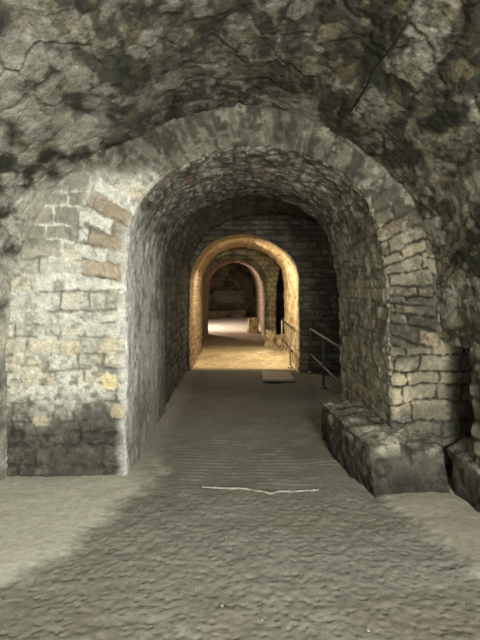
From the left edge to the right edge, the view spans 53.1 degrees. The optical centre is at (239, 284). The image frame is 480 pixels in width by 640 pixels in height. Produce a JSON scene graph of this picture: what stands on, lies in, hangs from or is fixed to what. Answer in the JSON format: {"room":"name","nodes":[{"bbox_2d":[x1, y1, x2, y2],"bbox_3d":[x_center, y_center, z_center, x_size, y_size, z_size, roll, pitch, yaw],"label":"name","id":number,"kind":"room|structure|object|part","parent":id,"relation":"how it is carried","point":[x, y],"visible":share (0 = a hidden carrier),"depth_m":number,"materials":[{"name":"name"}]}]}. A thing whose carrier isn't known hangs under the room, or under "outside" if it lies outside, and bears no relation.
{"room":"underground stone tunnel","nodes":[
{"label":"underground stone tunnel","id":0,"kind":"room"},
{"bbox_2d":[208,262,255,315],"bbox_3d":[-0.850,0.100,23.929,6.101,3.100,0.312,0,0,0],"label":"wall","id":1,"kind":"structure","parent":0,"point":[231,287],"depth_m":23.90,"materials":[{"name":"stone"}]},
{"bbox_2d":[0,370,479,639],"bbox_3d":[0.050,1.532,2.914,4.700,0.086,11.428,0,0,0],"label":"floor","id":2,"kind":"structure","parent":0,"point":[76,562],"depth_m":2.92,"materials":[{"name":"grey stone"}]},
{"bbox_2d":[202,486,318,494],"bbox_3d":[0.153,1.561,3.622,0.891,0.045,0.104,0,0,2],"label":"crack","id":3,"kind":"structure","parent":2,"relation":"on","point":[215,487],"depth_m":3.64,"materials":[{"name":"white"}]},
{"bbox_2d":[261,371,294,381],"bbox_3d":[0.620,1.525,8.050,0.500,0.030,0.800,0,0,0],"label":"stone slab","id":4,"kind":"object","parent":2,"relation":"on","point":[268,376],"visible":1,"depth_m":7.92,"materials":[{"name":"grey stone"}]},
{"bbox_2d":[308,328,341,388],"bbox_3d":[1.235,1.165,7.126,0.106,0.831,2.574,0,0,0],"label":"railing","id":5,"kind":"object","parent":2,"relation":"on","point":[324,338],"visible":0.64,"depth_m":7.08,"materials":[{"name":"metal"}]},
{"bbox_3d":[1.235,1.170,8.360,0.042,0.821,0.040,0,0,0],"label":"post","id":6,"kind":"part","parent":5,"relation":"part of","materials":[{"name":"metal"}]},
{"bbox_3d":[1.235,1.170,7.100,0.042,0.821,0.040,0,0,0],"label":"post","id":7,"kind":"part","parent":5,"relation":"part of","materials":[{"name":"metal"}]},
{"bbox_3d":[1.235,0.770,7.125,0.044,0.042,2.572,0,0,0],"label":"rail","id":8,"kind":"part","parent":5,"relation":"part of","materials":[{"name":"metal"}]},
{"bbox_3d":[1.235,1.210,7.125,0.035,0.034,2.568,0,0,0],"label":"rail","id":9,"kind":"part","parent":5,"relation":"part of","materials":[{"name":"metal"}]},
{"bbox_2d":[321,400,449,497],"bbox_3d":[1.147,1.376,4.122,0.636,0.502,1.479,0,0,-13],"label":"stone plinth","id":10,"kind":"object","parent":2,"relation":"on","point":[385,461],"visible":0.89,"depth_m":3.65,"materials":[{"name":"grey stone"}]},
{"bbox_2d":[446,437,479,511],"bbox_3d":[1.708,1.409,3.255,0.305,0.442,1.159,0,0,0],"label":"ledge","id":11,"kind":"object","parent":2,"relation":"on","point":[465,475],"visible":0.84,"depth_m":3.43,"materials":[{"name":"grey stone"}]},
{"bbox_2d":[5,103,474,476],"bbox_3d":[0.017,0.048,4.774,4.075,3.204,1.968,0,0,0],"label":"stone archway","id":12,"kind":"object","parent":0,"point":[85,359],"depth_m":3.83,"materials":[{"name":"grey stone"}]},
{"bbox_2d":[0,0,479,481],"bbox_3d":[-0.130,0.092,0.670,3.550,3.116,6.544,0,0,0],"label":"wall","id":13,"kind":"structure","parent":0,"point":[80,79],"depth_m":2.85,"materials":[{"name":"grey stone"}]},
{"bbox_2d":[350,15,411,111],"bbox_3d":[0.749,-1.185,2.691,0.036,0.020,1.158,0,0,0],"label":"bar","id":14,"kind":"object","parent":13,"relation":"attached to","point":[410,16],"visible":1,"depth_m":2.50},
{"bbox_2d":[201,247,279,344],"bbox_3d":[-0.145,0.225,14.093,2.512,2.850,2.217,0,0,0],"label":"wall","id":15,"kind":"structure","parent":0,"point":[266,269],"depth_m":13.01,"materials":[{"name":"beige stone"}]},
{"bbox_2d":[164,195,319,405],"bbox_3d":[0.636,0.182,7.140,3.202,2.936,2.960,0,0,0],"label":"wall","id":16,"kind":"structure","parent":0,"point":[187,236],"depth_m":7.07,"materials":[{"name":"grey stone"}]},
{"bbox_2d":[192,316,295,371],"bbox_3d":[-0.500,1.518,16.775,7.400,0.164,16.450,0,0,0],"label":"floor","id":17,"kind":"structure","parent":0,"point":[228,346],"depth_m":10.86,"materials":[{"name":"beige stone"}]},
{"bbox_2d":[208,309,246,317],"bbox_3d":[-1.548,1.409,23.052,3.774,0.494,0.973,0,0,0],"label":"stone bench","id":18,"kind":"object","parent":17,"relation":"on","point":[235,313],"visible":0.44,"depth_m":22.77,"materials":[{"name":"stone"}]},
{"bbox_2d":[247,317,258,332],"bbox_3d":[0.406,1.380,15.738,0.441,0.616,0.506,0,0,0],"label":"boulder","id":19,"kind":"object","parent":17,"relation":"on","point":[253,323],"visible":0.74,"depth_m":15.61,"materials":[{"name":"beige stone"}]},
{"bbox_2d":[264,329,275,345],"bbox_3d":[0.782,1.366,12.183,0.361,0.510,0.390,0,0,0],"label":"boulder","id":20,"kind":"object","parent":17,"relation":"on","point":[269,334],"visible":0.58,"depth_m":12.05,"materials":[{"name":"beige stone"}]},
{"bbox_2d":[272,334,283,347],"bbox_3d":[0.954,1.403,11.758,0.350,0.389,0.420,0,0,0],"label":"boulder","id":21,"kind":"object","parent":17,"relation":"on","point":[277,339],"visible":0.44,"depth_m":11.61,"materials":[{"name":"beige stone"}]},
{"bbox_2d":[281,319,292,368],"bbox_3d":[0.934,1.165,9.685,0.104,0.828,2.150,0,0,0],"label":"railing","id":22,"kind":"object","parent":17,"relation":"on","point":[290,366],"visible":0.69,"depth_m":8.94,"materials":[{"name":"metal"}]},
{"bbox_3d":[0.930,1.170,10.650,0.038,0.819,0.036,0,0,0],"label":"post","id":23,"kind":"part","parent":22,"relation":"part of","materials":[{"name":"metal"}]},
{"bbox_3d":[0.938,1.170,8.950,0.038,0.819,0.036,0,0,0],"label":"post","id":24,"kind":"part","parent":22,"relation":"part of","materials":[{"name":"metal"}]},
{"bbox_2d":[238,263,260,325],"bbox_3d":[-1.420,0.210,19.650,4.419,2.880,9.100,0,0,0],"label":"wall","id":25,"kind":"structure","parent":0,"point":[252,273],"depth_m":20.34,"materials":[{"name":"beige stone"}]},
{"bbox_2d":[169,214,340,372],"bbox_3d":[0.653,0.100,9.842,3.906,3.100,2.725,0,0,0],"label":"wall","id":26,"kind":"structure","parent":0,"point":[301,247],"depth_m":8.51,"materials":[{"name":"grey stone"}]},
{"bbox_2d":[276,267,284,334],"bbox_3d":[1.350,0.250,14.502,1.300,2.800,0.071,0,0,0],"label":"doorway","id":27,"kind":"structure","parent":0,"point":[280,309],"depth_m":14.49,"materials":[{"name":"black"}]},
{"bbox_2d":[468,342,479,467],"bbox_3d":[1.645,0.987,0.664,0.305,1.328,6.527,0,0,2],"label":"wall","id":28,"kind":"structure","parent":0,"point":[474,355],"depth_m":3.30,"materials":[{"name":"grey stone"}]}
]}

